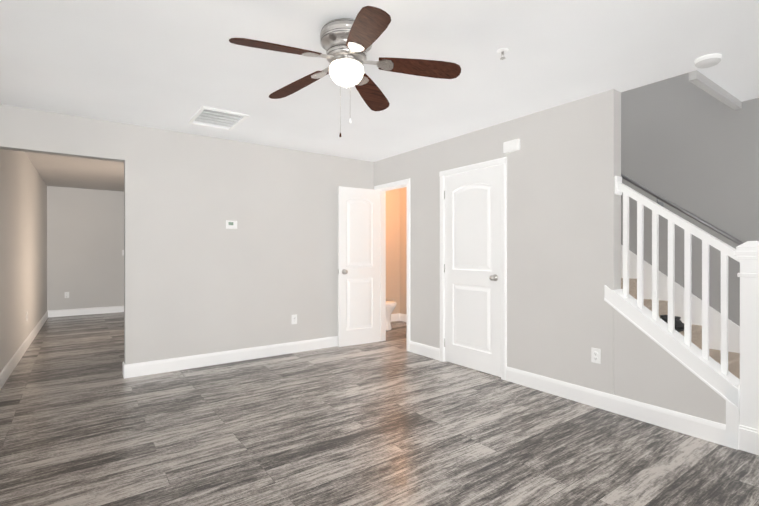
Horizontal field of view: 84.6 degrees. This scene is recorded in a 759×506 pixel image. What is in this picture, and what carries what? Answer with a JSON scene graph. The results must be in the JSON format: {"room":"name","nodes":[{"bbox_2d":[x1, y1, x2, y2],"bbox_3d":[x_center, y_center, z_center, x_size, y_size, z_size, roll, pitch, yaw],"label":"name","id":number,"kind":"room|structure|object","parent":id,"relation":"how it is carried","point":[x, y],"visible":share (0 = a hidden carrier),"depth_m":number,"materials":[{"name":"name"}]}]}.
{"room":"living room","nodes":[
{"label":"living room","id":0,"kind":"room"},
{"bbox_2d":[0,149,46,371],"bbox_3d":[-3.135,-0.019,3.306,0.280,2.440,10.940,0,0,-36],"label":"wall","id":1,"kind":"structure","parent":0,"point":[23,238],"depth_m":4.81,"materials":[{"name":"beige paint"}]},
{"bbox_2d":[0,306,735,448],"bbox_3d":[-1.011,1.134,4.843,5.180,0.130,10.700,0,0,-36],"label":"baseboard","id":2,"kind":"structure","parent":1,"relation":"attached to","point":[703,429],"depth_m":3.91,"materials":[{"name":"white paint"}]},
{"bbox_2d":[25,152,123,191],"bbox_3d":[-3.772,-1.242,6.311,2.430,0.005,5.080,0,0,-36],"label":"ceiling","id":3,"kind":"structure","parent":0,"point":[67,171],"depth_m":6.42,"materials":[{"name":"paint"}]},
{"bbox_2d":[47,186,123,309],"bbox_3d":[-5.271,-0.027,8.437,2.310,2.440,0.120,0,0,-36],"label":"wall","id":4,"kind":"structure","parent":0,"point":[85,247],"depth_m":8.04,"materials":[{"name":"beige paint"}]},
{"bbox_2d":[0,104,373,364],"bbox_3d":[-1.625,-0.021,4.657,3.970,2.440,0.120,0,0,-36],"label":"wall","id":5,"kind":"structure","parent":0,"point":[199,278],"depth_m":4.47,"materials":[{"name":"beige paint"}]},
{"bbox_2d":[226,220,236,228],"bbox_3d":[-1.617,-0.311,4.570,0.120,0.090,0.028,0,0,-36],"label":"thermostat","id":6,"kind":"object","parent":5,"relation":"attached to","point":[231,224],"visible":1,"depth_m":4.56,"materials":[{"name":"white plastic"}]},
{"bbox_2d":[292,314,296,323],"bbox_3d":[-1.024,0.798,5.013,0.070,0.115,0.008,0,0,-36],"label":"outlet","id":7,"kind":"object","parent":5,"relation":"attached to","point":[294,319],"visible":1,"depth_m":5.01,"materials":[{"name":"white plastic"}]},
{"bbox_2d":[0,312,758,505],"bbox_3d":[-0.910,1.248,4.916,5.670,0.100,10.940,0,0,-36],"label":"floor","id":8,"kind":"structure","parent":0,"point":[391,420],"depth_m":2.69,"materials":[{"name":"grey wood"}]},
{"bbox_2d":[386,300,396,330],"bbox_3d":[-0.005,0.798,6.660,0.450,0.795,0.708,0,0,-36],"label":"toilet","id":9,"kind":"object","parent":8,"relation":"on","point":[390,306],"visible":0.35,"depth_m":6.44,"materials":[{"name":"ceramic"}]},
{"bbox_2d":[604,176,758,454],"bbox_3d":[2.162,0.245,3.547,1.150,1.910,2.380,0,0,-36],"label":"staircase","id":10,"kind":"structure","parent":8,"relation":"on","point":[704,364],"depth_m":2.86,"materials":[{"name":"wood"}]},
{"bbox_2d":[660,315,683,331],"bbox_3d":[2.429,0.576,3.462,0.302,0.108,0.179,0,0,-36],"label":"shoes","id":11,"kind":"object","parent":10,"relation":"on","point":[679,325],"visible":0.31,"depth_m":3.37,"materials":[{"name":"rubber"}]},
{"bbox_2d":[0,0,758,161],"bbox_3d":[-0.910,-1.742,4.912,5.670,1.118,10.940,0,0,-36],"label":"ceiling","id":12,"kind":"structure","parent":0,"point":[174,65],"depth_m":2.68,"materials":[{"name":"white paint"}]},
{"bbox_2d":[188,106,248,130],"bbox_3d":[-1.493,-1.250,3.850,0.400,0.043,0.560,0,0,-36],"label":"ceiling vent","id":13,"kind":"object","parent":12,"relation":"in","point":[202,111],"visible":1,"depth_m":3.85,"materials":[{"name":"white plastic"}]},
{"bbox_2d":[229,6,460,136],"bbox_3d":[-0.226,-0.928,2.289,1.167,0.620,1.214,0,0,-36],"label":"ceiling fan","id":14,"kind":"object","parent":12,"relation":"hanging from","point":[346,43],"visible":1,"depth_m":2.25,"materials":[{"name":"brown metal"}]},
{"bbox_2d":[497,48,508,59],"bbox_3d":[0.755,-1.213,2.550,0.068,0.050,0.068,0,0,-36],"label":"sprinkler head","id":15,"kind":"object","parent":12,"relation":"attached to","point":[502,51],"visible":1,"depth_m":2.54},
{"bbox_2d":[695,53,721,68],"bbox_3d":[2.089,-1.214,2.651,0.136,0.047,0.136,0,0,-36],"label":"smoke detector","id":16,"kind":"object","parent":12,"relation":"attached to","point":[708,60],"visible":1,"depth_m":2.61,"materials":[{"name":"white plastic"}]},
{"bbox_2d":[386,189,398,313],"bbox_3d":[-0.223,-0.025,7.028,1.320,2.440,0.120,0,0,-36],"label":"wall","id":17,"kind":"structure","parent":0,"point":[396,245],"depth_m":7.28,"materials":[{"name":"paint"}]},
{"bbox_2d":[399,187,406,314],"bbox_3d":[0.975,-0.024,6.617,0.120,2.440,2.190,0,0,-36],"label":"wall","id":18,"kind":"structure","parent":0,"point":[402,191],"depth_m":7.28,"materials":[{"name":"paint"}]},
{"bbox_2d":[374,89,620,394],"bbox_3d":[0.893,-0.021,4.460,0.120,2.440,3.150,0,0,-36],"label":"wall","id":19,"kind":"structure","parent":0,"point":[563,225],"depth_m":3.58,"materials":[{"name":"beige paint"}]},
{"bbox_2d":[338,186,378,346],"bbox_3d":[-0.269,0.173,5.444,0.616,2.030,0.163,0,0,-36],"label":"bathroom door","id":20,"kind":"structure","parent":19,"relation":"in","point":[358,266],"depth_m":5.41,"materials":[{"name":"white paint"}]},
{"bbox_2d":[374,178,409,350],"bbox_3d":[0.208,0.145,5.408,0.156,2.105,0.740,0,0,-36],"label":"door frame","id":21,"kind":"structure","parent":19,"relation":"attached to","point":[383,188],"depth_m":5.64,"materials":[{"name":"white paint"}]},
{"bbox_2d":[444,165,500,376],"bbox_3d":[0.956,0.174,4.307,0.163,2.030,0.765,0,0,-36],"label":"closet door","id":22,"kind":"structure","parent":19,"relation":"in","point":[472,271],"depth_m":4.27,"materials":[{"name":"white paint"}]},
{"bbox_2d":[439,157,506,379],"bbox_3d":[0.990,0.147,4.326,0.156,2.105,0.890,0,0,-36],"label":"door frame","id":23,"kind":"structure","parent":19,"relation":"attached to","point":[502,162],"depth_m":3.96,"materials":[{"name":"white paint"}]},
{"bbox_2d":[503,139,519,153],"bbox_3d":[1.225,-0.990,3.865,0.036,0.104,0.170,0,0,-36],"label":"door chime","id":24,"kind":"object","parent":19,"relation":"attached to","point":[511,146],"visible":0.98,"depth_m":3.85,"materials":[{"name":"white plastic"}]},
{"bbox_2d":[591,348,600,363],"bbox_3d":[1.688,0.801,3.252,0.008,0.115,0.070,0,0,-36],"label":"outlet","id":25,"kind":"object","parent":19,"relation":"attached to","point":[595,355],"visible":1,"depth_m":3.25,"materials":[{"name":"white plastic"}]},
{"bbox_2d":[621,73,758,325],"bbox_3d":[3.054,-0.519,3.399,0.120,3.440,3.600,0,0,-36],"label":"wall","id":26,"kind":"structure","parent":0,"point":[688,145],"depth_m":3.68,"materials":[{"name":"paint"}]},
{"bbox_2d":[621,174,743,244],"bbox_3d":[2.706,-0.374,3.699,0.090,1.375,1.825,0,0,-36],"label":"wall handrail","id":27,"kind":"object","parent":26,"relation":"attached to","point":[696,218],"visible":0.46,"depth_m":3.68,"materials":[{"name":"silver metal"}]}
]}

